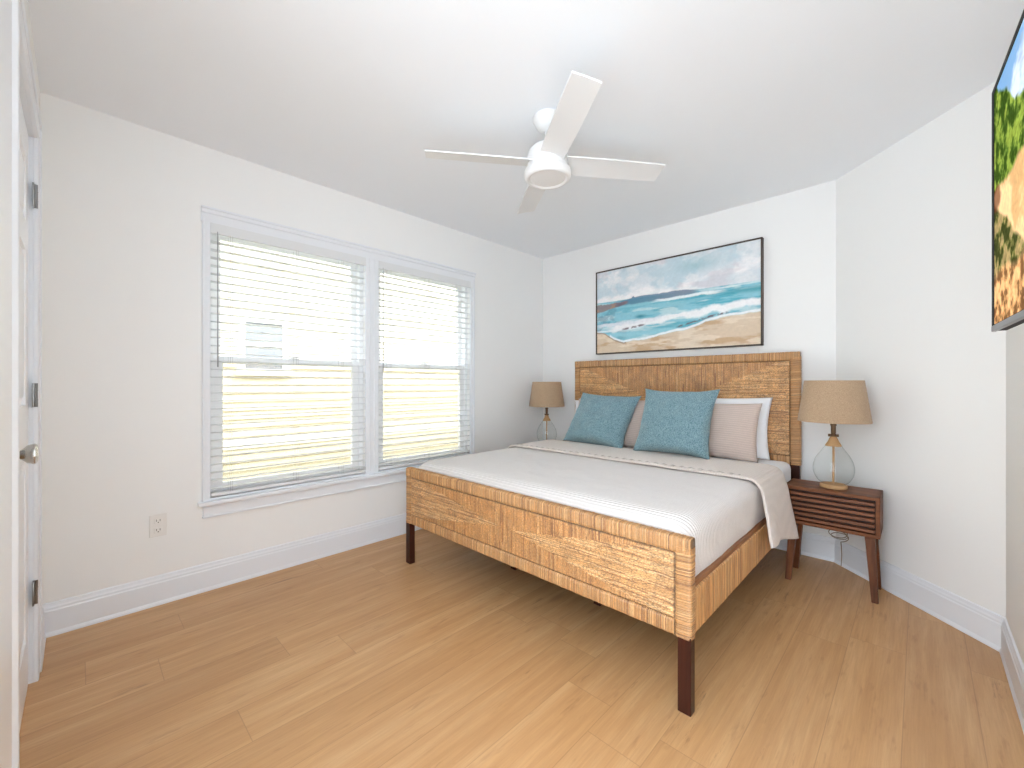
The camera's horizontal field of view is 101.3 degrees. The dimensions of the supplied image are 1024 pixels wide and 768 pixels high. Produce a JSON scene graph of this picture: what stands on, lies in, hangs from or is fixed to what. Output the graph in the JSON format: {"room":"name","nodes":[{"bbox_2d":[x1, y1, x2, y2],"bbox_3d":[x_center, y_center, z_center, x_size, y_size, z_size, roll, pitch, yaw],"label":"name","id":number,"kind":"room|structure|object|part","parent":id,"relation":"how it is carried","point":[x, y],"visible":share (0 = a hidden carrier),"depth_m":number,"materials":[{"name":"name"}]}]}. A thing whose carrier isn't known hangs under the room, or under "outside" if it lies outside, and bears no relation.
{"room":"bedroom","nodes":[
{"label":"bedroom","id":0,"kind":"room"},
{"bbox_2d":[0,0,11,767],"bbox_3d":[-0.818,-0.084,0.571,0.250,2.440,0.160,0,0,44],"label":"wall pier","id":1,"kind":"object","parent":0,"point":[5,5],"visible":1,"depth_m":0.65,"materials":[{"name":"paint"}]},
{"bbox_2d":[24,0,39,108],"bbox_3d":[-1.537,-0.084,1.238,1.710,2.440,0.120,0,0,44],"label":"wall","id":2,"kind":"structure","parent":0,"point":[25,1],"depth_m":1.57,"materials":[{"name":"paint"}]},
{"bbox_2d":[20,68,32,683],"bbox_3d":[-1.591,0.088,1.290,0.800,2.095,0.120,0,0,44],"label":"trim","id":3,"kind":"structure","parent":2,"relation":"attached to","point":[22,91],"depth_m":1.59,"materials":[{"name":"paint"}]},
{"bbox_2d":[12,0,41,767],"bbox_3d":[-1.543,0.056,1.339,0.924,2.160,0.021,0,0,44],"label":"door","id":4,"kind":"structure","parent":2,"relation":"attached to","point":[21,49],"depth_m":1.03,"materials":[{"name":"paint"}]},
{"bbox_2d":[20,99,38,726],"bbox_3d":[-1.553,0.097,1.335,0.762,2.063,0.091,0,0,44],"label":"door","id":5,"kind":"structure","parent":2,"relation":"in","point":[29,454],"depth_m":1.48,"materials":[{"name":"paint"}]},
{"bbox_3d":[-1.322,0.191,1.136,0.064,0.064,0.056,0,0,44],"label":"knob","id":6,"kind":"part","parent":5,"relation":"part of","materials":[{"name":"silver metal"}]},
{"bbox_2d":[42,607,45,666],"bbox_3d":[-1.987,1.061,1.772,0.320,0.150,0.019,0,0,44],"label":"baseboard","id":7,"kind":"structure","parent":2,"relation":"attached to","point":[43,613],"depth_m":1.82,"materials":[{"name":"paint"}]},
{"bbox_2d":[40,92,542,603],"bbox_3d":[-0.949,-0.084,3.186,0.160,2.440,3.809,0,0,44],"label":"wall","id":8,"kind":"structure","parent":0,"point":[122,200],"depth_m":2.16,"materials":[{"name":"paint"}]},
{"bbox_2d":[149,513,166,537],"bbox_3d":[-1.823,0.728,2.164,0.010,0.114,0.070,0,0,44],"label":"wall outlet","id":9,"kind":"object","parent":8,"relation":"attached to","point":[158,522],"visible":1,"depth_m":2.16,"materials":[{"name":"plastic"}]},
{"bbox_2d":[154,517,162,523],"bbox_3d":[-1.821,0.704,2.162,0.004,0.028,0.034,0,0,44],"label":"socket","id":10,"kind":"object","parent":9,"relation":"attached to","point":[157,520],"depth_m":2.16,"materials":[{"name":"plastic"}]},
{"bbox_2d":[154,527,162,533],"bbox_3d":[-1.821,0.752,2.162,0.004,0.028,0.034,0,0,44],"label":"socket","id":11,"kind":"object","parent":9,"relation":"attached to","point":[157,530],"depth_m":2.16,"materials":[{"name":"plastic"}]},
{"bbox_2d":[42,513,421,637],"bbox_3d":[-0.886,1.061,3.123,0.019,0.150,3.491,0,0,44],"label":"baseboard","id":12,"kind":"structure","parent":8,"relation":"attached to","point":[65,615],"depth_m":2.29,"materials":[{"name":"paint"}]},
{"bbox_2d":[210,233,362,491],"bbox_3d":[-1.415,-0.129,2.706,0.091,1.530,0.912,0,0,44],"label":"window","id":13,"kind":"structure","parent":8,"relation":"in","point":[216,384],"depth_m":2.59,"materials":[{"name":"plastic"}]},
{"bbox_3d":[-1.426,-0.493,2.716,0.030,0.745,0.856,0,0,44],"label":"sash","id":14,"kind":"part","parent":13,"relation":"part of","materials":[{"name":"plastic"}]},
{"bbox_3d":[-1.401,0.225,2.692,0.030,0.767,0.856,0,0,44],"label":"sash","id":15,"kind":"part","parent":13,"relation":"part of","materials":[{"name":"plastic"}]},
{"bbox_2d":[210,222,365,496],"bbox_3d":[-1.357,-0.134,2.650,0.067,1.515,0.906,0,0,44],"label":"window blind","id":16,"kind":"object","parent":13,"relation":"attached to","point":[218,229],"visible":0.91,"depth_m":2.58,"materials":[{"name":"white plastic"}]},
{"bbox_3d":[-1.609,-0.117,2.399,0.055,1.445,0.011,0,0,44],"label":"ladder cord","id":17,"kind":"part","parent":16,"relation":"part of","materials":[{"name":"white fabric"}]},
{"bbox_3d":[-1.362,0.614,2.654,0.050,0.020,0.900,0,0,44],"label":"rail","id":18,"kind":"part","parent":16,"relation":"part of","materials":[{"name":"white plastic"}]},
{"bbox_3d":[-1.364,-0.117,2.651,0.055,1.445,0.011,0,0,44],"label":"ladder cord","id":19,"kind":"part","parent":16,"relation":"part of","materials":[{"name":"white fabric"}]},
{"bbox_3d":[-1.164,-0.117,2.858,0.055,1.445,0.011,0,0,44],"label":"ladder cord","id":20,"kind":"part","parent":16,"relation":"part of","materials":[{"name":"white fabric"}]},
{"bbox_2d":[197,463,422,518],"bbox_3d":[-1.016,0.683,2.995,0.080,0.105,1.990,0,0,44],"label":"trim","id":21,"kind":"structure","parent":8,"relation":"attached to","point":[221,505],"depth_m":2.63,"materials":[{"name":"paint"}]},
{"bbox_2d":[202,217,474,501],"bbox_3d":[-1.012,-0.133,2.991,0.024,1.562,1.950,0,0,44],"label":"trim","id":22,"kind":"structure","parent":8,"relation":"attached to","point":[372,266],"depth_m":2.98,"materials":[{"name":"paint"}]},
{"bbox_2d":[201,205,475,281],"bbox_3d":[-1.008,-0.930,2.986,0.034,0.081,1.958,0,0,44],"label":"trim","id":23,"kind":"structure","parent":8,"relation":"attached to","point":[214,215],"depth_m":2.74,"materials":[{"name":"paint"}]},
{"bbox_2d":[379,269,466,465],"bbox_3d":[-0.731,-0.129,3.412,0.091,1.530,0.872,0,0,44],"label":"window","id":24,"kind":"structure","parent":8,"relation":"in","point":[462,394],"depth_m":3.62,"materials":[{"name":"plastic"}]},
{"bbox_3d":[-0.741,-0.493,3.422,0.030,0.745,0.816,0,0,44],"label":"sash","id":25,"kind":"part","parent":24,"relation":"part of","materials":[{"name":"plastic"}]},
{"bbox_3d":[-0.716,0.225,3.397,0.030,0.767,0.816,0,0,44],"label":"sash","id":26,"kind":"part","parent":24,"relation":"part of","materials":[{"name":"plastic"}]},
{"bbox_2d":[379,261,470,469],"bbox_3d":[-0.673,-0.134,3.355,0.067,1.515,0.866,0,0,44],"label":"window blind","id":27,"kind":"object","parent":24,"relation":"attached to","point":[382,265],"visible":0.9,"depth_m":3.32,"materials":[{"name":"white plastic"}]},
{"bbox_3d":[-0.913,-0.117,3.116,0.055,1.445,0.011,0,0,44],"label":"ladder cord","id":28,"kind":"part","parent":27,"relation":"part of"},
{"bbox_3d":[-0.677,0.614,3.360,0.050,0.020,0.860,0,0,44],"label":"rail","id":29,"kind":"part","parent":27,"relation":"part of","materials":[{"name":"white plastic"}]},
{"bbox_3d":[-0.679,-0.117,3.357,0.055,1.445,0.011,0,0,44],"label":"ladder cord","id":30,"kind":"part","parent":27,"relation":"part of","materials":[{"name":"white fabric"}]},
{"bbox_2d":[20,529,1023,767],"bbox_3d":[0.172,1.176,2.014,3.401,0.080,3.929,0,0,44],"label":"floor","id":31,"kind":"structure","parent":0,"point":[456,656],"depth_m":1.59,"materials":[{"name":"brown wood"}]},
{"bbox_2d":[406,351,801,716],"bbox_3d":[0.616,0.460,2.722,1.798,1.351,1.874,0,0,44],"label":"bed","id":32,"kind":"object","parent":31,"relation":"on","point":[645,573],"visible":0.65,"depth_m":1.96,"materials":[{"name":"beige wicker"}]},
{"bbox_3d":[-0.642,0.721,2.672,0.062,0.316,0.048,0,0,44],"label":"post","id":33,"kind":"part","parent":32,"relation":"part of","materials":[{"name":"brown wicker"}]},
{"bbox_3d":[-0.646,1.001,2.674,0.046,0.270,0.038,0,0,44],"label":"leg","id":34,"kind":"part","parent":32,"relation":"part of","materials":[{"name":"brown wood"}]},
{"bbox_3d":[-0.019,0.851,2.067,1.676,0.062,0.049,0,0,44],"label":"rail","id":35,"kind":"part","parent":32,"relation":"part of","materials":[{"name":"beige wicker"}]},
{"bbox_3d":[-0.031,0.706,2.055,1.684,0.239,0.012,0,0,44],"label":"woven panel","id":36,"kind":"part","parent":32,"relation":"part of","materials":[{"name":"beige wicker"}]},
{"bbox_3d":[-0.019,0.560,2.067,1.788,0.063,0.049,0,0,44],"label":"rail","id":37,"kind":"part","parent":32,"relation":"part of","materials":[{"name":"brown wicker"}]},
{"bbox_3d":[0.629,0.176,3.982,0.062,0.715,0.048,0,0,44],"label":"post","id":38,"kind":"part","parent":32,"relation":"part of","materials":[{"name":"brown wicker"}]},
{"bbox_2d":[566,440,790,481],"bbox_3d":[0.614,0.656,2.732,1.725,0.296,1.747,0,0,44],"label":"mattress","id":39,"kind":"object","parent":32,"relation":"on","point":[784,467],"visible":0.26,"depth_m":2.70,"materials":[{"name":"white fabric"}]},
{"bbox_2d":[575,400,578,412],"bbox_3d":[0.831,0.326,3.634,0.177,0.354,0.762,0,0,-43],"label":"bed pillow","id":40,"kind":"object","parent":39,"relation":"on","point":[576,401],"visible":0.02,"depth_m":3.88,"materials":[{"name":"white fabric"}]},
{"bbox_2d":[419,439,798,576],"bbox_3d":[0.497,0.671,2.556,1.871,0.407,1.361,0,0,44],"label":"coverlet","id":41,"kind":"object","parent":39,"relation":"on","point":[716,502],"visible":0.97,"depth_m":2.14,"materials":[{"name":"white fabric"}]},
{"bbox_2d":[563,392,640,447],"bbox_3d":[0.702,0.282,3.362,0.320,0.420,0.566,0,0,-43],"label":"throw cushion","id":42,"kind":"object","parent":41,"relation":"on","point":[597,419],"visible":0.98,"depth_m":3.26,"materials":[{"name":"blue fabric"}]},
{"bbox_2d":[633,388,719,458],"bbox_3d":[1.110,0.256,2.882,0.281,0.448,0.543,0,0,-42],"label":"throw cushion","id":43,"kind":"object","parent":41,"relation":"on","point":[671,422],"visible":1,"depth_m":2.80,"materials":[{"name":"blue fabric"}]},
{"bbox_2d":[578,398,644,447],"bbox_3d":[0.788,0.311,3.453,0.670,0.371,0.192,0,0,44],"label":"pillow sham","id":44,"kind":"object","parent":39,"relation":"on","point":[631,435],"visible":0.17,"depth_m":3.25,"materials":[{"name":"fabric"}]},
{"bbox_2d":[709,403,762,462],"bbox_3d":[1.337,0.311,2.906,0.672,0.371,0.194,0,0,43],"label":"pillow sham","id":45,"kind":"object","parent":39,"relation":"on","point":[733,428],"visible":0.47,"depth_m":2.73,"materials":[{"name":"fabric"}]},
{"bbox_2d":[715,397,772,459],"bbox_3d":[1.467,0.296,3.026,0.177,0.414,0.702,0,0,-44],"label":"bed pillow","id":46,"kind":"object","parent":39,"relation":"on","point":[761,440],"visible":0.2,"depth_m":2.81,"materials":[{"name":"white fabric"}]},
{"bbox_3d":[1.252,0.161,3.378,1.776,0.730,0.028,0,0,44],"label":"headboard","id":47,"kind":"part","parent":32,"relation":"part of","materials":[{"name":"brown wicker"}]},
{"bbox_3d":[1.240,0.161,3.365,1.684,0.638,0.012,0,0,44],"label":"woven panel","id":48,"kind":"part","parent":32,"relation":"part of","materials":[{"name":"brown wicker"}]},
{"bbox_3d":[0.604,0.721,1.463,0.062,0.316,0.048,0,0,44],"label":"post","id":49,"kind":"part","parent":32,"relation":"part of","materials":[{"name":"beige wicker"}]},
{"bbox_3d":[0.605,1.001,1.459,0.046,0.270,0.038,0,0,44],"label":"leg","id":50,"kind":"part","parent":32,"relation":"part of","materials":[{"name":"brown wood"}]},
{"bbox_3d":[1.252,-0.184,3.377,1.788,0.062,0.049,0,0,44],"label":"rail","id":51,"kind":"part","parent":32,"relation":"part of","materials":[{"name":"brown wicker"}]},
{"bbox_3d":[1.248,0.793,2.108,0.029,0.158,1.773,0,0,44],"label":"rail","id":52,"kind":"part","parent":32,"relation":"part of","materials":[{"name":"beige wicker"}]},
{"bbox_3d":[1.252,0.506,3.377,1.676,0.063,0.048,0,0,44],"label":"rail","id":53,"kind":"part","parent":32,"relation":"part of","materials":[{"name":"brown wicker"}]},
{"bbox_3d":[1.871,0.826,2.776,0.057,0.620,0.038,0,0,44],"label":"leg","id":54,"kind":"part","parent":32,"relation":"part of","materials":[{"name":"brown wood"}]},
{"bbox_3d":[1.875,0.176,2.772,0.062,0.715,0.048,0,0,44],"label":"post","id":55,"kind":"part","parent":32,"relation":"part of","materials":[{"name":"brown wicker"}]},
{"bbox_2d":[785,478,882,603],"bbox_3d":[1.822,0.862,2.391,0.424,0.548,0.238,0,0,44],"label":"nightstand","id":56,"kind":"object","parent":31,"relation":"on","point":[854,510],"visible":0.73,"depth_m":2.30,"materials":[{"name":"brown wood"}]},
{"bbox_3d":[1.632,0.968,2.450,0.057,0.336,0.057,0,0,44],"label":"leg","id":57,"kind":"part","parent":56,"relation":"part of","materials":[{"name":"brown wood"}]},
{"bbox_3d":[1.758,0.968,2.580,0.057,0.336,0.057,0,0,44],"label":"leg","id":58,"kind":"part","parent":56,"relation":"part of","materials":[{"name":"brown wood"}]},
{"bbox_3d":[1.760,0.695,2.327,0.384,0.173,0.010,0,0,44],"label":"drawer","id":59,"kind":"part","parent":56,"relation":"part of","materials":[{"name":"brown wood"}]},
{"bbox_2d":[797,380,872,565],"bbox_3d":[1.827,0.529,2.387,0.339,1.098,0.339,0,0,44],"label":"table lamp","id":60,"kind":"object","parent":56,"relation":"on","point":[832,402],"visible":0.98,"depth_m":2.28,"materials":[{"name":"beige fabric"}]},
{"bbox_2d":[828,424,838,436],"bbox_3d":[1.827,0.262,2.387,0.030,0.076,0.045,0,0,-18],"label":"socket","id":61,"kind":"object","parent":60,"relation":"attached to","point":[833,426],"depth_m":2.38,"materials":[{"name":"brown metal"}]},
{"bbox_3d":[1.827,0.443,2.387,0.011,0.250,0.011,0,0,44],"label":"rod","id":62,"kind":"part","parent":60,"relation":"part of","materials":[{"name":"brown wood"}]},
{"bbox_3d":[1.827,0.097,2.387,0.339,0.234,0.339,0,0,44],"label":"lamp shade","id":63,"kind":"part","parent":60,"relation":"part of","materials":[{"name":"beige fabric"}]},
{"bbox_3d":[1.919,0.826,2.454,0.089,0.504,0.101,0,0,20],"label":"cord","id":64,"kind":"part","parent":60,"relation":"part of","materials":[{"name":"plastic"}]},
{"bbox_3d":[1.887,0.968,2.202,0.057,0.336,0.057,0,0,44],"label":"leg","id":65,"kind":"part","parent":56,"relation":"part of","materials":[{"name":"brown wood"}]},
{"bbox_3d":[2.013,0.968,2.333,0.057,0.336,0.057,0,0,44],"label":"leg","id":66,"kind":"part","parent":56,"relation":"part of","materials":[{"name":"brown wood"}]},
{"bbox_3d":[0.254,0.862,3.963,0.424,0.548,0.238,0,0,44],"label":"nightstand","id":67,"kind":"object","parent":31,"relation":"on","visible":0},
{"bbox_2d":[529,382,563,439],"bbox_3d":[0.333,0.284,4.025,0.339,0.608,0.339,0,0,44],"label":"table lamp","id":68,"kind":"object","parent":67,"relation":"on","point":[543,394],"visible":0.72,"depth_m":3.90,"materials":[{"name":"beige fabric"}]},
{"bbox_3d":[0.333,0.097,4.025,0.339,0.234,0.339,0,0,44],"label":"lamp shade","id":69,"kind":"part","parent":68,"relation":"part of","materials":[{"name":"beige fabric"}]},
{"bbox_2d":[28,0,1023,258],"bbox_3d":[0.172,-1.364,2.014,3.401,0.120,3.929,0,0,44],"label":"ceiling","id":70,"kind":"structure","parent":0,"point":[741,102],"depth_m":1.83,"materials":[{"name":"paint"}]},
{"bbox_2d":[425,71,664,213],"bbox_3d":[0.173,-1.148,2.045,0.903,0.312,0.903,0,0,36],"label":"ceiling fan","id":71,"kind":"object","parent":70,"relation":"hanging from","point":[549,165],"visible":1,"depth_m":1.98,"materials":[{"name":"plastic"}]},
{"bbox_3d":[-0.157,-1.072,1.994,0.499,0.036,0.117,0,0,-9],"label":"blade","id":72,"kind":"part","parent":71,"relation":"part of","materials":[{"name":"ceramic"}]},
{"bbox_3d":[0.122,-1.072,2.376,0.117,0.036,0.499,0,0,-9],"label":"blade","id":73,"kind":"part","parent":71,"relation":"part of","materials":[{"name":"ceramic"}]},
{"bbox_3d":[0.224,-1.072,1.714,0.117,0.036,0.499,0,0,-9],"label":"blade","id":74,"kind":"part","parent":71,"relation":"part of","materials":[{"name":"ceramic"}]},
{"bbox_3d":[0.504,-1.072,2.096,0.499,0.036,0.117,0,0,-9],"label":"blade","id":75,"kind":"part","parent":71,"relation":"part of","materials":[{"name":"ceramic"}]},
{"bbox_2d":[543,180,835,537],"bbox_3d":[1.274,-0.084,3.570,2.496,2.440,0.160,0,0,44],"label":"wall","id":76,"kind":"structure","parent":0,"point":[797,228],"depth_m":2.96,"materials":[{"name":"paint"}]},
{"bbox_2d":[596,237,763,354],"bbox_3d":[1.277,-0.651,3.426,1.360,0.758,0.041,0,0,44],"label":"framed painting","id":77,"kind":"object","parent":76,"relation":"attached to","point":[713,297],"visible":1,"depth_m":3.32,"materials":[{"name":"fabric"}]},
{"bbox_2d":[775,531,835,561],"bbox_3d":[1.191,1.061,3.526,2.436,0.150,0.019,0,0,44],"label":"baseboard","id":78,"kind":"structure","parent":76,"relation":"attached to","point":[822,547],"depth_m":2.74,"materials":[{"name":"paint"}]},
{"bbox_2d":[834,539,1005,651],"bbox_3d":[2.068,1.061,2.229,0.019,0.150,0.912,0,0,-1],"label":"baseboard","id":79,"kind":"structure","parent":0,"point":[974,620],"depth_m":2.06,"materials":[{"name":"paint"}]},
{"bbox_2d":[836,81,1005,616],"bbox_3d":[2.191,-0.084,2.230,0.805,2.440,0.805,0,0,44],"label":"wall","id":80,"kind":"structure","parent":0,"point":[914,219],"depth_m":2.08,"materials":[{"name":"paint"}]},
{"bbox_2d":[1006,323,1023,664],"bbox_3d":[1.284,-0.084,0.833,0.160,2.440,2.584,0,0,44],"label":"wall","id":81,"kind":"structure","parent":0,"point":[1014,336],"depth_m":1.61,"materials":[{"name":"paint"}]},
{"bbox_2d":[991,9,1023,331],"bbox_3d":[0.977,-0.475,0.700,0.084,0.663,1.160,0,0,41],"label":"television","id":82,"kind":"object","parent":81,"relation":"attached to","point":[1008,90],"visible":1,"depth_m":1.01,"materials":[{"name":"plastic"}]},
{"bbox_3d":[0.949,-0.152,0.725,0.010,0.016,1.160,0,0,41],"label":"trim","id":83,"kind":"part","parent":82,"relation":"part of","materials":[{"name":"grey plastic"}]},
{"bbox_3d":[0.956,-0.804,0.718,0.027,0.005,1.160,0,0,41],"label":"trim","id":84,"kind":"part","parent":82,"relation":"part of","materials":[{"name":"black plastic"}]},
{"bbox_2d":[999,618,1023,733],"bbox_3d":[1.199,1.061,0.874,0.019,0.150,2.524,0,0,44],"label":"baseboard","id":85,"kind":"structure","parent":81,"relation":"attached to","point":[1013,665],"depth_m":1.56,"materials":[{"name":"paint"}]},
{"label":"outside","id":86,"kind":"structure","parent":0,"visible":0},
{"bbox_3d":[-4.020,1.811,8.084,10.970,0.150,26.000,0,0,44],"label":"ground","id":87,"kind":"structure","parent":86,"visible":0},
{"bbox_2d":[220,241,457,480],"bbox_3d":[-1.960,-2.404,7.478,0.370,8.280,20.000,0,0,44],"label":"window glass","id":88,"kind":"structure","parent":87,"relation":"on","point":[285,391],"depth_m":6.24,"materials":[{"name":"beige"}]},
{"bbox_3d":[-3.420,-0.519,5.787,0.030,0.630,0.460,0,0,44],"label":"pane","id":89,"kind":"part","parent":88,"relation":"part of","materials":[{"name":"clear glass"}]}
]}

